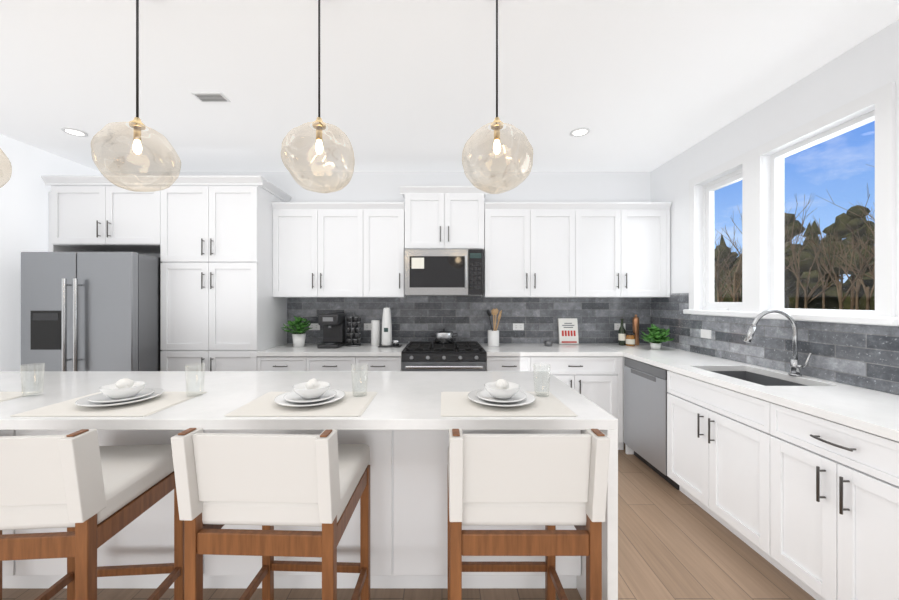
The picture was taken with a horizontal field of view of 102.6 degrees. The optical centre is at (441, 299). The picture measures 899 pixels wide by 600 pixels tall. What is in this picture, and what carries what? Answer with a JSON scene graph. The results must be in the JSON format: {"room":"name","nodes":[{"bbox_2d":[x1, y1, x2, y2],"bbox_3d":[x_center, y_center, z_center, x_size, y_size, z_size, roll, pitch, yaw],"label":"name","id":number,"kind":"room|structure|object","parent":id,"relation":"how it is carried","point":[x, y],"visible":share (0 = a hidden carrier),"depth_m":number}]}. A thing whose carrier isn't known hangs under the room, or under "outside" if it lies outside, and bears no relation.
{"room":"kitchen","nodes":[
{"label":"kitchen","id":0,"kind":"room"},
{"bbox_2d":[0,134,100,370],"bbox_3d":[-3.755,0.002,0.565,0.150,2.770,6.630,0,0,0],"label":"wall","id":1,"kind":"structure","parent":0,"point":[24,190],"depth_m":3.13},
{"bbox_2d":[101,172,650,343],"bbox_3d":[-0.715,0.002,3.950,6.230,2.770,0.161,0,0,0],"label":"wall","id":2,"kind":"structure","parent":0,"point":[422,318],"depth_m":3.87},
{"bbox_2d":[49,175,156,253],"bbox_3d":[-3.029,-0.805,3.558,0.984,0.615,0.636,0,0,0],"label":"upper cabinet","id":3,"kind":"object","parent":2,"relation":"attached to","point":[87,212],"depth_m":3.25},
{"bbox_2d":[309,323,319,329],"bbox_3d":[-1.370,0.287,3.865,0.116,0.072,0.007,0,0,0],"label":"electrical outlet plate","id":4,"kind":"object","parent":2,"relation":"attached to","point":[315,326],"depth_m":3.86},
{"bbox_2d":[273,199,368,298],"bbox_3d":[-1.190,-0.490,3.699,0.949,0.926,0.338,0,0,0],"label":"upper cabinet","id":5,"kind":"object","parent":2,"relation":"attached to","point":[321,249],"depth_m":3.54},
{"bbox_2d":[364,323,370,329],"bbox_3d":[-0.780,0.287,3.865,0.116,0.072,0.007,0,0,0],"label":"electrical outlet plate","id":6,"kind":"object","parent":2,"relation":"attached to","point":[367,326],"depth_m":3.86},
{"bbox_2d":[369,202,406,296],"bbox_3d":[-0.603,-0.490,3.699,0.460,0.926,0.338,0,0,0],"label":"upper cabinet","id":7,"kind":"object","parent":2,"relation":"attached to","point":[386,219],"depth_m":3.54},
{"bbox_2d":[401,186,484,250],"bbox_3d":[0.023,-0.805,3.699,0.784,0.615,0.338,0,0,0],"label":"upper cabinet","id":8,"kind":"object","parent":2,"relation":"attached to","point":[436,217],"depth_m":3.54},
{"bbox_2d":[405,249,482,295],"bbox_3d":[0.018,-0.267,3.646,0.760,0.448,0.462,0,0,0],"label":"microwave","id":9,"kind":"object","parent":8,"relation":"attached to","point":[443,272],"visible":1,"depth_m":3.46},
{"bbox_2d":[513,323,523,329],"bbox_3d":[0.820,0.287,3.865,0.116,0.072,0.007,0,0,0],"label":"electrical outlet plate","id":10,"kind":"object","parent":2,"relation":"attached to","point":[520,326],"depth_m":3.86},
{"bbox_2d":[481,202,584,296],"bbox_3d":[0.894,-0.490,3.699,0.949,0.926,0.338,0,0,0],"label":"upper cabinet","id":11,"kind":"object","parent":2,"relation":"attached to","point":[533,249],"depth_m":3.54},
{"bbox_2d":[614,323,624,329],"bbox_3d":[1.910,0.287,3.865,0.116,0.072,0.007,0,0,0],"label":"electrical outlet plate","id":12,"kind":"object","parent":2,"relation":"attached to","point":[616,325],"depth_m":3.86},
{"bbox_2d":[585,202,671,296],"bbox_3d":[1.744,-0.490,3.699,0.986,0.926,0.338,0,0,0],"label":"upper cabinet","id":13,"kind":"object","parent":2,"relation":"attached to","point":[627,244],"depth_m":3.54},
{"bbox_2d":[2,443,815,599],"bbox_3d":[-0.715,1.437,0.640,6.230,0.100,6.780,0,0,0],"label":"floor","id":14,"kind":"structure","parent":0,"point":[674,543],"depth_m":1.85},
{"bbox_2d":[0,530,1,599],"bbox_3d":[-2.150,0.891,1.312,0.466,0.992,0.542,0,0,0],"label":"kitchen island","id":15,"kind":"object","parent":14,"relation":"on","point":[0,575],"depth_m":1.57},
{"bbox_2d":[21,252,161,370],"bbox_3d":[-2.999,0.495,3.368,0.918,1.783,0.965,0,0,0],"label":"refrigerator","id":16,"kind":"object","parent":14,"relation":"on","point":[90,311],"visible":0.44,"depth_m":2.95},
{"bbox_2d":[0,429,183,599],"bbox_3d":[-1.319,0.891,1.292,0.466,0.992,0.542,0,0,-4],"label":"stool","id":17,"kind":"object","parent":14,"relation":"on","point":[87,491],"visible":0.88,"depth_m":1.10},
{"bbox_2d":[157,175,288,370],"bbox_3d":[-2.100,0.137,3.558,0.870,2.500,0.636,0,0,0],"label":"tall cabinet","id":18,"kind":"object","parent":14,"relation":"on","point":[218,308],"depth_m":3.25},
{"bbox_2d":[171,428,369,599],"bbox_3d":[-0.551,0.891,1.312,0.466,0.992,0.542,0,0,2],"label":"stool","id":19,"kind":"object","parent":14,"relation":"on","point":[268,482],"visible":1,"depth_m":1.10},
{"bbox_2d":[249,355,364,370],"bbox_3d":[-1.222,0.947,3.550,1.002,0.880,0.620,0,0,0],"label":"base cabinet","id":20,"kind":"object","parent":14,"relation":"on","point":[256,362],"depth_m":3.25},
{"bbox_2d":[257,343,406,354],"bbox_3d":[-1.015,0.486,3.546,1.297,0.038,0.641,0,0,0],"label":"countertop","id":21,"kind":"structure","parent":20,"relation":"on","point":[285,349],"depth_m":3.33},
{"bbox_2d":[282,316,311,346],"bbox_3d":[-1.453,0.312,3.607,0.298,0.308,0.300,0,0,0],"label":"potted plant","id":22,"kind":"object","parent":21,"relation":"on","point":[298,334],"visible":1,"depth_m":3.56},
{"bbox_2d":[317,313,345,347],"bbox_3d":[-1.100,0.301,3.600,0.200,0.330,0.280,0,0,0],"label":"coffee maker","id":23,"kind":"object","parent":21,"relation":"on","point":[333,324],"visible":0.96,"depth_m":3.62},
{"bbox_2d":[346,313,360,346],"bbox_3d":[-0.900,0.299,3.660,0.154,0.334,0.154,0,0,0],"label":"pod carousel","id":24,"kind":"object","parent":21,"relation":"on","point":[353,329],"visible":1,"depth_m":3.61},
{"bbox_2d":[371,320,379,345],"bbox_3d":[-0.680,0.337,3.700,0.094,0.258,0.094,0,0,0],"label":"canister","id":25,"kind":"object","parent":21,"relation":"on","point":[375,332],"visible":0.88,"depth_m":3.66},
{"bbox_2d":[378,308,401,346],"bbox_3d":[-0.520,0.271,3.620,0.220,0.390,0.160,0,0,0],"label":"milk frother","id":26,"kind":"object","parent":21,"relation":"on","point":[386,331],"visible":1,"depth_m":3.58},
{"bbox_2d":[0,371,617,599],"bbox_3d":[-1.105,0.927,1.885,3.590,0.920,0.950,0,0,0],"label":"kitchen island","id":27,"kind":"object","parent":14,"relation":"on","point":[401,426],"visible":0.42,"depth_m":1.67},
{"bbox_2d":[0,363,44,401],"bbox_3d":[-2.262,0.390,1.630,0.626,0.153,0.380,0,0,0],"label":"place setting","id":28,"kind":"object","parent":27,"relation":"on","point":[4,396],"visible":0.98,"depth_m":1.75},
{"bbox_2d":[11,363,206,416],"bbox_3d":[-1.447,0.390,1.630,0.576,0.153,0.380,0,0,0],"label":"place setting","id":29,"kind":"object","parent":27,"relation":"on","point":[125,397],"visible":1,"depth_m":1.58},
{"bbox_2d":[225,363,377,416],"bbox_3d":[-0.600,0.390,1.630,0.550,0.153,0.380,0,0,0],"label":"place setting","id":30,"kind":"object","parent":27,"relation":"on","point":[313,397],"visible":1,"depth_m":1.58},
{"bbox_2d":[441,363,576,416],"bbox_3d":[0.270,0.390,1.630,0.550,0.153,0.380,0,0,0],"label":"place setting","id":31,"kind":"object","parent":27,"relation":"on","point":[501,398],"visible":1,"depth_m":1.58},
{"bbox_2d":[365,351,401,370],"bbox_3d":[-0.602,0.947,3.550,0.473,0.880,0.620,0,0,0],"label":"base cabinet","id":32,"kind":"object","parent":14,"relation":"on","point":[373,362],"depth_m":3.25},
{"bbox_2d":[402,341,485,370],"bbox_3d":[0.018,0.912,3.508,0.758,0.950,0.700,0,0,0],"label":"range","id":33,"kind":"object","parent":14,"relation":"on","point":[434,356],"visible":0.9,"depth_m":3.23},
{"bbox_2d":[430,328,456,343],"bbox_3d":[0.020,0.362,3.670,0.276,0.149,0.196,0,0,0],"label":"stock pot","id":34,"kind":"object","parent":33,"relation":"on","point":[443,337],"visible":1,"depth_m":3.59},
{"bbox_2d":[486,355,524,370],"bbox_3d":[0.630,0.947,3.550,0.457,0.880,0.620,0,0,0],"label":"base cabinet","id":35,"kind":"object","parent":14,"relation":"on","point":[493,362],"depth_m":3.25},
{"bbox_2d":[448,429,609,599],"bbox_3d":[0.255,0.891,1.312,0.466,0.992,0.542,0,0,0],"label":"stool","id":36,"kind":"object","parent":14,"relation":"on","point":[550,482],"visible":1,"depth_m":1.09},
{"bbox_2d":[525,355,632,453],"bbox_3d":[1.211,0.947,3.546,0.938,0.880,0.626,0,0,0],"label":"base cabinet","id":37,"kind":"object","parent":14,"relation":"on","point":[599,378],"depth_m":3.24},
{"bbox_2d":[481,343,624,354],"bbox_3d":[1.013,0.486,3.546,1.222,0.038,0.641,0,0,0],"label":"countertop","id":38,"kind":"structure","parent":37,"relation":"on","point":[595,348],"depth_m":3.40},
{"bbox_2d":[486,308,501,346],"bbox_3d":[0.526,0.273,3.636,0.159,0.386,0.125,0,0,0],"label":"utensil crock","id":39,"kind":"object","parent":38,"relation":"on","point":[493,338],"visible":1,"depth_m":3.59},
{"bbox_2d":[544,340,551,345],"bbox_3d":[1.080,0.439,3.660,0.080,0.055,0.080,0,0,0],"label":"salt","id":40,"kind":"object","parent":38,"relation":"on","point":[548,343],"visible":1,"depth_m":3.63},
{"bbox_2d":[558,318,578,343],"bbox_3d":[1.340,0.331,3.826,0.200,0.270,0.029,0,-9,0],"label":"cookbook","id":41,"kind":"object","parent":38,"relation":"on","point":[567,330],"visible":1,"depth_m":3.81},
{"bbox_2d":[624,357,678,489],"bbox_3d":[1.930,0.949,2.929,0.600,0.876,0.601,0,0,0],"label":"dishwasher","id":42,"kind":"object","parent":14,"relation":"on","point":[645,412],"visible":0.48,"depth_m":2.87},
{"bbox_2d":[685,399,740,538],"bbox_3d":[1.960,1.059,2.260,0.424,0.655,0.624,0,0,0],"label":"base cabinet","id":43,"kind":"object","parent":14,"relation":"on","point":[712,440],"depth_m":2.17},
{"bbox_2d":[741,395,898,599],"bbox_3d":[1.944,0.947,1.540,0.609,0.880,0.817,0,0,0],"label":"base cabinet","id":44,"kind":"object","parent":14,"relation":"on","point":[793,479],"depth_m":1.56},
{"bbox_2d":[601,343,898,442],"bbox_3d":[1.930,0.486,2.104,0.610,0.038,3.527,0,0,0],"label":"countertop","id":45,"kind":"structure","parent":44,"relation":"on","point":[872,412],"depth_m":1.86},
{"bbox_2d":[618,319,625,345],"bbox_3d":[1.860,0.330,3.720,0.069,0.272,0.069,0,0,0],"label":"oil bottle","id":46,"kind":"object","parent":45,"relation":"on","point":[622,336],"visible":1,"depth_m":3.70},
{"bbox_2d":[626,333,634,345],"bbox_3d":[1.920,0.401,3.670,0.087,0.130,0.087,0,0,0],"label":"jar","id":47,"kind":"object","parent":45,"relation":"on","point":[630,339],"visible":1,"depth_m":3.64},
{"bbox_2d":[632,314,638,344],"bbox_3d":[2.020,0.307,3.750,0.066,0.318,0.066,0,0,0],"label":"pepper mill","id":48,"kind":"object","parent":45,"relation":"on","point":[635,320],"visible":0.81,"depth_m":3.73},
{"bbox_2d":[640,324,674,349],"bbox_3d":[2.025,0.347,3.419,0.297,0.238,0.251,0,0,0],"label":"potted plant","id":49,"kind":"object","parent":45,"relation":"on","point":[655,337],"visible":1,"depth_m":3.38},
{"bbox_2d":[721,371,744,378],"bbox_3d":[1.960,0.611,2.562,0.408,0.211,0.004,0,0,0],"label":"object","id":50,"kind":"structure","parent":45,"relation":"in","point":[736,374],"depth_m":2.56},
{"bbox_2d":[745,371,800,386],"bbox_3d":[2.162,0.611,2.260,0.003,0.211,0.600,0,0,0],"label":"sink","id":51,"kind":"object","parent":45,"relation":"in","point":[749,375],"depth_m":2.38},
{"bbox_2d":[744,309,811,376],"bbox_3d":[2.037,0.260,2.195,0.343,0.412,0.110,0,0,0],"label":"faucet","id":52,"kind":"object","parent":45,"relation":"on","point":[795,366],"visible":1,"depth_m":2.21},
{"bbox_2d":[0,0,898,171],"bbox_3d":[-0.715,-1.443,0.640,6.230,0.120,6.780,0,0,0],"label":"ceiling","id":53,"kind":"structure","parent":0,"point":[631,85],"depth_m":2.22},
{"bbox_2d":[0,148,11,187],"bbox_3d":[-2.101,-0.925,1.559,0.311,0.913,0.302,0,0,0],"label":"pendant light","id":54,"kind":"object","parent":53,"relation":"hanging from","point":[7,162],"visible":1,"depth_m":1.68},
{"bbox_2d":[61,127,87,136],"bbox_3d":[-3.020,-1.378,2.960,0.160,0.010,0.160,0,0,0],"label":"recessed light","id":55,"kind":"object","parent":53,"relation":"in","point":[74,132],"visible":0.94,"depth_m":2.95},
{"bbox_2d":[91,0,180,191],"bbox_3d":[-1.324,-0.926,1.562,0.310,0.910,0.310,0,0,0],"label":"pendant light","id":56,"kind":"object","parent":53,"relation":"hanging from","point":[137,125],"visible":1,"depth_m":1.55},
{"bbox_2d":[191,92,230,101],"bbox_3d":[-1.570,-1.378,2.450,0.200,0.009,0.110,0,0,0],"label":"ceiling vent","id":57,"kind":"object","parent":53,"relation":"in","point":[210,96],"visible":1,"depth_m":2.44},
{"bbox_2d":[281,0,354,192],"bbox_3d":[-0.533,-0.925,1.556,0.306,0.913,0.309,0,0,0],"label":"pendant light","id":58,"kind":"object","parent":53,"relation":"hanging from","point":[319,125],"visible":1,"depth_m":1.56},
{"bbox_2d":[462,0,532,193],"bbox_3d":[0.238,-0.923,1.560,0.307,0.916,0.317,0,0,0],"label":"pendant light","id":59,"kind":"object","parent":53,"relation":"hanging from","point":[496,125],"visible":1,"depth_m":1.56},
{"bbox_2d":[570,127,590,136],"bbox_3d":[1.135,-1.378,2.960,0.160,0.010,0.160,0,0,0],"label":"recessed light","id":60,"kind":"object","parent":53,"relation":"in","point":[580,132],"visible":1,"depth_m":2.95},
{"bbox_2d":[689,379,740,422],"bbox_3d":[1.758,0.611,2.260,0.004,0.211,0.600,0,0,0],"label":"drawer front","id":61,"kind":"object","parent":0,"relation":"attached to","point":[715,398],"depth_m":2.16},
{"bbox_2d":[650,19,898,394],"bbox_3d":[2.320,0.002,0.565,0.161,2.770,6.630,0,0,0],"label":"wall","id":62,"kind":"structure","parent":0,"point":[865,356],"depth_m":2.41},
{"bbox_2d":[701,329,710,338],"bbox_3d":[2.235,0.287,3.050,0.007,0.072,0.116,0,0,0],"label":"electrical outlet plate","id":63,"kind":"object","parent":62,"relation":"attached to","point":[704,333],"depth_m":3.05},
{"bbox_2d":[683,82,898,325],"bbox_3d":[2.283,-0.478,2.519,0.175,1.210,1.528,0,0,0],"label":"window unit","id":64,"kind":"structure","parent":62,"relation":"in","point":[882,115],"depth_m":2.45},
{"bbox_3d":[71.425,1.997,40.000,137.150,0.020,160.000,0,0,0],"label":"ground","id":65,"kind":"structure","parent":0,"visible":0},
{"bbox_2d":[714,164,874,309],"bbox_3d":[40.019,-4.693,51.464,46.938,16.532,91.097,0,0,0],"label":"trees","id":66,"kind":"object","parent":65,"relation":"on","point":[825,262],"depth_m":31.23}
]}

